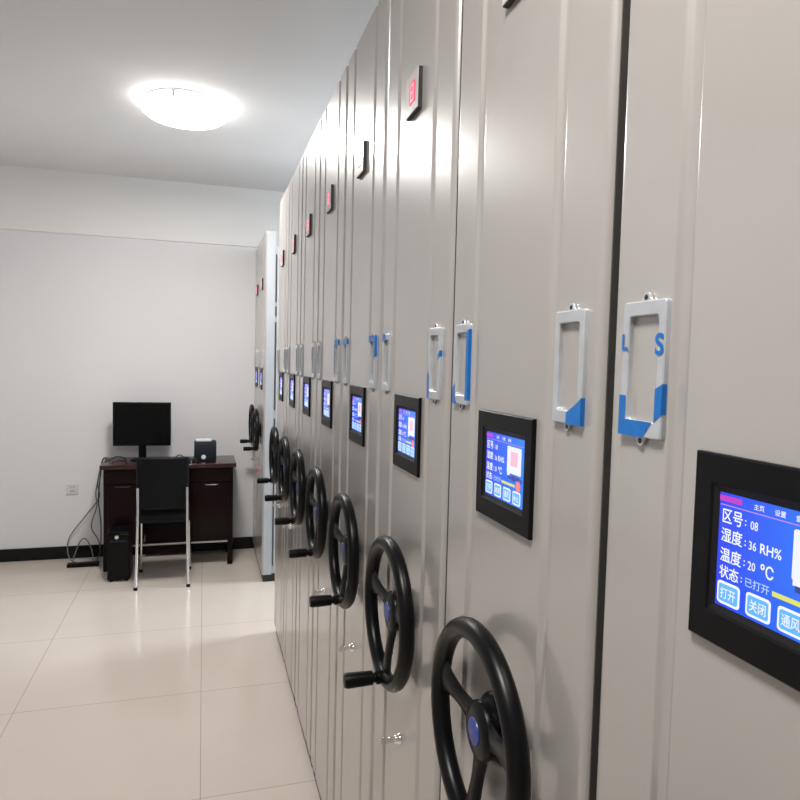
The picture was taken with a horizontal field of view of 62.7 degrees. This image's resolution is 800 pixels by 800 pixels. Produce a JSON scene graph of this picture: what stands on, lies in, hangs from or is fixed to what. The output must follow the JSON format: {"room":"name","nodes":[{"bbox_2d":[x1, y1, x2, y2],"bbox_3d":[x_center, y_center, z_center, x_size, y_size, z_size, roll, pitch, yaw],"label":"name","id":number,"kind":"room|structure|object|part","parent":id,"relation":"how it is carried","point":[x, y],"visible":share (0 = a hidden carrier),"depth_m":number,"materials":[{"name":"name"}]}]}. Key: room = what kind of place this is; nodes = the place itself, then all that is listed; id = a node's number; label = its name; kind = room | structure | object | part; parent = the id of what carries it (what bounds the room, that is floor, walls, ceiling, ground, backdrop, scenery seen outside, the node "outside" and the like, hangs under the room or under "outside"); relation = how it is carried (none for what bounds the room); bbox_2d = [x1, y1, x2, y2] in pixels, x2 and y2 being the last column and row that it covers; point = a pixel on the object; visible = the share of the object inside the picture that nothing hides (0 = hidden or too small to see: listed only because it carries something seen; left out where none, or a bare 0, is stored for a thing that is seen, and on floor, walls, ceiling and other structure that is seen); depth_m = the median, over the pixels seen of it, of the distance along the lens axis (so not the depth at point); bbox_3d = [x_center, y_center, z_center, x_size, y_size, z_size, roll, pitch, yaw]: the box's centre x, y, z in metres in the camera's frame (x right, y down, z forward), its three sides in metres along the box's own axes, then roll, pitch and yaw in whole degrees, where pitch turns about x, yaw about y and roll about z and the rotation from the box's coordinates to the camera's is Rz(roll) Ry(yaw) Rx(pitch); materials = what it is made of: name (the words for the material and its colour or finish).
{"room":"archive storage room","nodes":[
{"label":"archive storage room","id":0,"kind":"room"},
{"bbox_2d":[0,229,256,548],"bbox_3d":[-1.043,-0.239,5.581,6.600,2.985,0.100,0,3,-17],"label":"wall","id":1,"kind":"structure","parent":0,"point":[88,323],"depth_m":5.15,"materials":[{"name":"white paint"}]},
{"bbox_2d":[66,483,77,494],"bbox_3d":[-2.560,0.696,5.131,0.086,0.086,0.010,0,3,-17],"label":"wall socket","id":2,"kind":"object","parent":1,"relation":"attached to","point":[71,489],"visible":1,"depth_m":5.13,"materials":[{"name":"white plastic"}]},
{"bbox_2d":[0,537,253,561],"bbox_3d":[-1.066,1.205,5.620,6.600,0.098,0.032,0,3,-17],"label":"baseboard","id":3,"kind":"structure","parent":1,"relation":"attached to","point":[83,551],"depth_m":5.15,"materials":[{"name":"black tile"}]},
{"bbox_2d":[0,164,284,247],"bbox_3d":[-1.000,-1.496,5.466,6.600,0.480,0.030,0,3,-17],"label":"beam","id":4,"kind":"structure","parent":1,"relation":"attached to","point":[31,199],"depth_m":5.13,"materials":[{"name":"white paint"}]},
{"bbox_2d":[0,548,319,799],"bbox_3d":[0.048,1.546,1.893,6.600,0.100,7.800,0,3,-17],"label":"floor","id":5,"kind":"structure","parent":0,"point":[164,689],"depth_m":3.19,"materials":[{"name":"beige tile"}]},
{"bbox_2d":[67,561,98,567],"bbox_3d":[-2.395,1.242,4.970,0.220,0.032,0.050,0,3,-17],"label":"power strip","id":6,"kind":"object","parent":5,"relation":"on","point":[86,563],"visible":1,"depth_m":4.95,"materials":[{"name":"black plastic"}]},
{"bbox_2d":[73,538,93,560],"bbox_3d":[-2.439,1.159,5.080,0.160,0.174,0.074,1,3,-9],"label":"power cable","id":7,"kind":"object","parent":5,"relation":"on","point":[82,538],"visible":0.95,"depth_m":5.08,"materials":[{"name":"black rubber"}]},
{"bbox_2d":[107,525,132,581],"bbox_3d":[-2.016,1.103,4.736,0.150,0.355,0.227,0,3,-17],"label":"computer tower","id":8,"kind":"object","parent":5,"relation":"on","point":[119,537],"visible":1,"depth_m":4.64,"materials":[{"name":"black plastic"}]},
{"bbox_2d":[110,540,126,542],"bbox_3d":[-1.982,0.995,4.624,0.110,0.015,0.005,0,3,-17],"label":"tray","id":9,"kind":"object","parent":8,"relation":"on","point":[111,541],"depth_m":4.62,"materials":[{"name":"plastic"}]},
{"bbox_2d":[133,457,190,590],"bbox_3d":[-1.690,0.837,4.708,0.372,0.905,0.434,0,3,-17],"label":"office chair","id":10,"kind":"object","parent":5,"relation":"on","point":[162,484],"visible":1,"depth_m":4.53,"materials":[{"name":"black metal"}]},
{"bbox_3d":[-1.797,0.945,4.482,0.021,0.689,0.044,2,3,14],"label":"leg","id":11,"kind":"part","parent":10,"relation":"part of","materials":[{"name":"silver metal"}]},
{"bbox_3d":[-1.907,1.045,4.841,0.019,0.442,0.059,0,4,-27],"label":"leg","id":12,"kind":"part","parent":10,"relation":"part of","materials":[{"name":"silver metal"}]},
{"bbox_3d":[-1.637,0.575,4.540,0.344,0.360,0.053,0,3,-17],"label":"backrest","id":13,"kind":"part","parent":10,"relation":"part of","materials":[{"name":"black fabric"}]},
{"bbox_3d":[-1.698,0.815,4.737,0.356,0.055,0.370,0,3,-17],"label":"seat","id":14,"kind":"part","parent":10,"relation":"part of","materials":[{"name":"black fabric"}]},
{"bbox_3d":[-1.478,0.947,4.578,0.044,0.689,0.021,4,4,42],"label":"leg","id":15,"kind":"part","parent":10,"relation":"part of","materials":[{"name":"silver metal"}]},
{"bbox_3d":[-1.584,1.048,4.938,0.019,0.442,0.059,1,3,-7],"label":"leg","id":16,"kind":"part","parent":10,"relation":"part of","materials":[{"name":"silver metal"}]},
{"bbox_2d":[99,455,235,571],"bbox_3d":[-1.790,0.866,5.133,0.967,0.795,0.428,0,3,-17],"label":"office desk","id":17,"kind":"object","parent":5,"relation":"on","point":[210,482],"visible":0.69,"depth_m":5.01,"materials":[{"name":"brown wood"}]},
{"bbox_2d":[67,457,107,561],"bbox_3d":[-2.415,0.845,5.075,0.308,0.805,0.150,0,3,-17],"label":"power cable","id":18,"kind":"object","parent":17,"relation":"hanging from","point":[104,457],"visible":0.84,"depth_m":5.12,"materials":[{"name":"black rubber"}]},
{"bbox_2d":[91,458,109,560],"bbox_3d":[-2.322,0.845,5.089,0.123,0.806,0.092,-1,4,-34],"label":"power cable","id":19,"kind":"object","parent":17,"relation":"hanging from","point":[103,458],"visible":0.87,"depth_m":5.10,"materials":[{"name":"black rubber"}]},
{"bbox_2d":[96,458,106,560],"bbox_3d":[-2.299,0.848,5.037,0.095,0.806,0.056,-2,5,-43],"label":"power cable","id":20,"kind":"object","parent":17,"relation":"hanging from","point":[104,458],"visible":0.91,"depth_m":5.05,"materials":[{"name":"black rubber"}]},
{"bbox_3d":[-2.176,1.174,4.869,0.040,0.190,0.040,0,3,-17],"label":"leg","id":21,"kind":"part","parent":17,"relation":"part of","materials":[{"name":"brown wood"}]},
{"bbox_2d":[109,456,126,461],"bbox_3d":[-2.138,0.443,4.969,0.129,0.048,0.081,0,3,-17],"label":"coiled cable","id":22,"kind":"object","parent":17,"relation":"on","point":[115,456],"visible":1,"depth_m":4.96,"materials":[{"name":"black rubber"}]},
{"bbox_3d":[-2.045,0.569,4.846,0.253,0.098,0.018,0,3,-17],"label":"drawer","id":23,"kind":"part","parent":17,"relation":"part of","materials":[{"name":"brown wood"}]},
{"bbox_3d":[-2.051,0.850,4.860,0.253,0.445,0.022,0,3,-17],"label":"door","id":24,"kind":"part","parent":17,"relation":"part of","materials":[{"name":"brown wood"}]},
{"bbox_2d":[113,402,170,461],"bbox_3d":[-1.992,0.241,5.077,0.420,0.448,0.170,1,3,-15],"label":"computer monitor","id":25,"kind":"object","parent":17,"relation":"on","point":[141,424],"visible":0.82,"depth_m":5.06,"materials":[{"name":"black plastic"}]},
{"bbox_2d":[115,404,168,443],"bbox_3d":[-1.988,0.184,5.063,0.390,0.304,0.004,1,3,-15],"label":"screen","id":26,"kind":"object","parent":25,"relation":"on","point":[134,423],"depth_m":5.06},
{"bbox_3d":[-1.747,1.090,4.986,0.863,0.017,0.018,0,3,-17],"label":"foot rail","id":27,"kind":"part","parent":17,"relation":"part of","materials":[{"name":"metal"}]},
{"bbox_2d":[192,458,199,463],"bbox_3d":[-1.561,0.462,5.027,0.058,0.034,0.100,0,3,-17],"label":"computer mouse","id":28,"kind":"object","parent":17,"relation":"on","point":[195,460],"visible":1,"depth_m":5.00,"materials":[{"name":"black plastic"}]},
{"bbox_2d":[194,438,215,460],"bbox_3d":[-1.532,0.389,5.168,0.166,0.166,0.168,0,3,-17],"label":"speaker","id":29,"kind":"object","parent":17,"relation":"on","point":[204,448],"visible":0.94,"depth_m":5.10,"materials":[{"name":"plastic"}]},
{"bbox_3d":[-1.441,0.573,5.027,0.308,0.098,0.018,0,3,-17],"label":"drawer","id":30,"kind":"part","parent":17,"relation":"part of","materials":[{"name":"brown wood"}]},
{"bbox_3d":[-1.447,0.854,5.041,0.308,0.445,0.022,0,3,-17],"label":"door","id":31,"kind":"part","parent":17,"relation":"part of","materials":[{"name":"brown wood"}]},
{"bbox_3d":[-1.326,1.181,5.123,0.040,0.190,0.040,0,3,-17],"label":"leg","id":32,"kind":"part","parent":17,"relation":"part of","materials":[{"name":"brown wood"}]},
{"bbox_2d":[240,242,260,561],"bbox_3d":[0.055,0.032,5.640,2.775,2.488,0.446,0,3,-17],"label":"filing cabinet","id":33,"kind":"object","parent":5,"relation":"on","point":[252,407],"visible":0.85,"depth_m":5.25,"materials":[{"name":"grey metal"}]},
{"bbox_3d":[-1.239,0.331,5.272,0.089,0.032,0.031,0,3,-17],"label":"crank handle","id":34,"kind":"part","parent":33,"relation":"part of","materials":[{"name":"black plastic"}]},
{"bbox_3d":[-1.151,-0.184,5.265,0.007,0.157,0.172,0,3,-17],"label":"control panel","id":35,"kind":"part","parent":33,"relation":"part of","materials":[{"name":"black plastic"}]},
{"bbox_3d":[-1.120,-0.004,5.286,0.070,2.435,0.442,0,3,-17],"label":"panel","id":36,"kind":"part","parent":33,"relation":"part of","materials":[{"name":"beige paint"}]},
{"bbox_2d":[243,231,278,581],"bbox_3d":[0.185,0.060,5.208,2.775,2.488,0.446,0,3,-17],"label":"filing cabinet","id":37,"kind":"object","parent":5,"relation":"on","point":[264,419],"visible":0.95,"depth_m":4.67,"materials":[{"name":"grey metal"}]},
{"bbox_3d":[-1.109,0.359,4.840,0.089,0.032,0.031,0,3,-17],"label":"crank handle","id":38,"kind":"part","parent":37,"relation":"part of","materials":[{"name":"black plastic"}]},
{"bbox_3d":[-1.022,-0.156,4.833,0.007,0.157,0.172,0,3,-17],"label":"control panel","id":39,"kind":"part","parent":37,"relation":"part of","materials":[{"name":"black plastic"}]},
{"bbox_3d":[-0.991,0.025,4.854,0.070,2.435,0.442,0,3,-17],"label":"panel","id":40,"kind":"part","parent":37,"relation":"part of","materials":[{"name":"beige paint"}]},
{"bbox_2d":[257,183,289,662],"bbox_3d":[0.558,0.141,3.958,2.775,2.488,0.450,0,3,-17],"label":"filing cabinet","id":41,"kind":"object","parent":5,"relation":"on","point":[276,433],"visible":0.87,"depth_m":3.55,"materials":[{"name":"grey metal"}]},
{"bbox_3d":[-0.736,0.440,3.591,0.089,0.032,0.031,0,3,-17],"label":"crank handle","id":42,"kind":"part","parent":41,"relation":"part of","materials":[{"name":"black plastic"}]},
{"bbox_3d":[-0.648,-0.075,3.583,0.007,0.157,0.173,0,3,-17],"label":"control panel","id":43,"kind":"part","parent":41,"relation":"part of","materials":[{"name":"black plastic"}]},
{"bbox_3d":[-0.617,0.106,3.604,0.070,2.435,0.446,0,3,-17],"label":"panel","id":44,"kind":"part","parent":41,"relation":"part of","materials":[{"name":"beige paint"}]},
{"bbox_2d":[265,156,303,706],"bbox_3d":[0.691,0.170,3.515,2.775,2.488,0.450,0,3,-17],"label":"filing cabinet","id":45,"kind":"object","parent":5,"relation":"on","point":[288,443],"visible":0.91,"depth_m":3.11,"materials":[{"name":"grey metal"}]},
{"bbox_3d":[-0.603,0.469,3.148,0.089,0.032,0.031,0,3,-17],"label":"crank handle","id":46,"kind":"part","parent":45,"relation":"part of","materials":[{"name":"black plastic"}]},
{"bbox_3d":[-0.516,-0.046,3.141,0.007,0.157,0.173,0,3,-17],"label":"control panel","id":47,"kind":"part","parent":45,"relation":"part of","materials":[{"name":"black plastic"}]},
{"bbox_3d":[-0.484,0.134,3.162,0.070,2.435,0.446,0,3,-17],"label":"panel","id":48,"kind":"part","parent":45,"relation":"part of","materials":[{"name":"beige paint"}]},
{"bbox_2d":[275,119,321,766],"bbox_3d":[0.823,0.198,3.073,2.775,2.488,0.450,0,3,-17],"label":"filing cabinet","id":49,"kind":"object","parent":5,"relation":"on","point":[303,459],"visible":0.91,"depth_m":2.66,"materials":[{"name":"grey metal"}]},
{"bbox_3d":[-0.471,0.498,2.705,0.089,0.032,0.031,0,3,-17],"label":"crank handle","id":50,"kind":"part","parent":49,"relation":"part of","materials":[{"name":"black plastic"}]},
{"bbox_3d":[-0.384,-0.017,2.698,0.007,0.157,0.173,0,3,-17],"label":"control panel","id":51,"kind":"part","parent":49,"relation":"part of","materials":[{"name":"black plastic"}]},
{"bbox_3d":[-0.373,-0.706,2.657,0.002,0.078,0.079,0,3,-17],"label":"display plate","id":52,"kind":"part","parent":49,"relation":"part of","materials":[{"name":"grey plastic"}]},
{"bbox_3d":[-0.352,0.163,2.719,0.070,2.435,0.446,0,3,-17],"label":"panel","id":53,"kind":"part","parent":49,"relation":"part of","materials":[{"name":"beige paint"}]},
{"bbox_2d":[288,66,348,799],"bbox_3d":[0.956,0.227,2.630,2.775,2.488,0.450,0,3,-17],"label":"filing cabinet","id":54,"kind":"object","parent":5,"relation":"on","point":[326,474],"visible":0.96,"depth_m":2.22,"materials":[{"name":"grey metal"}]},
{"bbox_3d":[-0.339,0.526,2.262,0.089,0.032,0.031,0,3,-17],"label":"crank handle","id":55,"kind":"part","parent":54,"relation":"part of","materials":[{"name":"black plastic"}]},
{"bbox_3d":[-0.251,0.011,2.255,0.007,0.157,0.173,0,3,-17],"label":"control panel","id":56,"kind":"part","parent":54,"relation":"part of","materials":[{"name":"black plastic"}]},
{"bbox_3d":[-0.240,-0.677,2.214,0.002,0.078,0.079,0,3,-17],"label":"display plate","id":57,"kind":"part","parent":54,"relation":"part of","materials":[{"name":"grey plastic"}]},
{"bbox_3d":[-0.220,0.192,2.276,0.070,2.435,0.446,0,3,-17],"label":"panel","id":58,"kind":"part","parent":54,"relation":"part of","materials":[{"name":"beige paint"}]},
{"bbox_2d":[309,0,390,799],"bbox_3d":[1.088,0.256,2.187,2.775,2.488,0.450,0,3,-17],"label":"filing cabinet","id":59,"kind":"object","parent":5,"relation":"on","point":[356,507],"visible":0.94,"depth_m":1.76,"materials":[{"name":"grey metal"}]},
{"bbox_3d":[-0.206,0.555,1.820,0.089,0.032,0.031,0,3,-17],"label":"crank handle","id":60,"kind":"part","parent":59,"relation":"part of","materials":[{"name":"black plastic"}]},
{"bbox_3d":[-0.119,0.040,1.812,0.007,0.157,0.173,0,3,-17],"label":"control panel","id":61,"kind":"part","parent":59,"relation":"part of","materials":[{"name":"black plastic"}]},
{"bbox_3d":[-0.108,-0.648,1.772,0.002,0.078,0.079,0,3,-17],"label":"display plate","id":62,"kind":"part","parent":59,"relation":"part of","materials":[{"name":"white plastic"}]},
{"bbox_3d":[-0.087,0.221,1.833,0.070,2.435,0.446,0,3,-17],"label":"panel","id":63,"kind":"part","parent":59,"relation":"part of","materials":[{"name":"beige paint"}]},
{"bbox_2d":[343,0,463,799],"bbox_3d":[1.220,0.284,1.744,2.775,2.488,0.450,0,3,-17],"label":"filing cabinet","id":64,"kind":"object","parent":5,"relation":"on","point":[406,574],"visible":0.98,"depth_m":1.31,"materials":[{"name":"grey metal"}]},
{"bbox_3d":[-0.074,0.584,1.377,0.089,0.032,0.031,0,3,-17],"label":"crank handle","id":65,"kind":"part","parent":64,"relation":"part of","materials":[{"name":"black plastic"}]},
{"bbox_3d":[0.014,0.069,1.370,0.007,0.157,0.173,0,3,-17],"label":"control panel","id":66,"kind":"part","parent":64,"relation":"part of","materials":[{"name":"black plastic"}]},
{"bbox_3d":[0.024,-0.620,1.329,0.002,0.078,0.079,0,3,-17],"label":"display plate","id":67,"kind":"part","parent":64,"relation":"part of","materials":[{"name":"grey plastic"}]},
{"bbox_2d":[431,0,630,799],"bbox_3d":[1.353,0.313,1.302,2.775,2.488,0.450,0,3,-17],"label":"filing cabinet","id":68,"kind":"object","parent":5,"relation":"on","point":[516,676],"visible":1,"depth_m":0.84,"materials":[{"name":"grey metal"}]},
{"bbox_3d":[0.146,0.098,0.927,0.007,0.157,0.173,0,3,-17],"label":"control panel","id":69,"kind":"part","parent":68,"relation":"part of","materials":[{"name":"black plastic"}]},
{"bbox_2d":[596,0,799,799],"bbox_3d":[1.485,0.342,0.858,2.775,2.488,0.450,0,3,-17],"label":"filing cabinet","id":70,"kind":"object","parent":5,"relation":"on","point":[700,700],"visible":1,"depth_m":0.55,"materials":[{"name":"grey metal"}]},
{"bbox_3d":[0.279,0.126,0.483,0.007,0.157,0.173,0,3,-17],"label":"control panel","id":71,"kind":"part","parent":70,"relation":"part of","materials":[{"name":"black plastic"}]},
{"bbox_2d":[0,0,378,191],"bbox_3d":[0.124,-1.533,1.715,6.800,0.100,8.000,0,3,-17],"label":"ceiling","id":72,"kind":"structure","parent":0,"point":[75,75],"depth_m":3.28,"materials":[{"name":"paint"}]},
{"bbox_2d":[141,88,227,129],"bbox_3d":[-1.179,-1.580,3.602,0.452,0.092,0.453,0,3,-17],"label":"ceiling lamp","id":73,"kind":"object","parent":72,"relation":"attached to","point":[173,107],"visible":1,"depth_m":3.49,"materials":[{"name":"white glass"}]}
]}

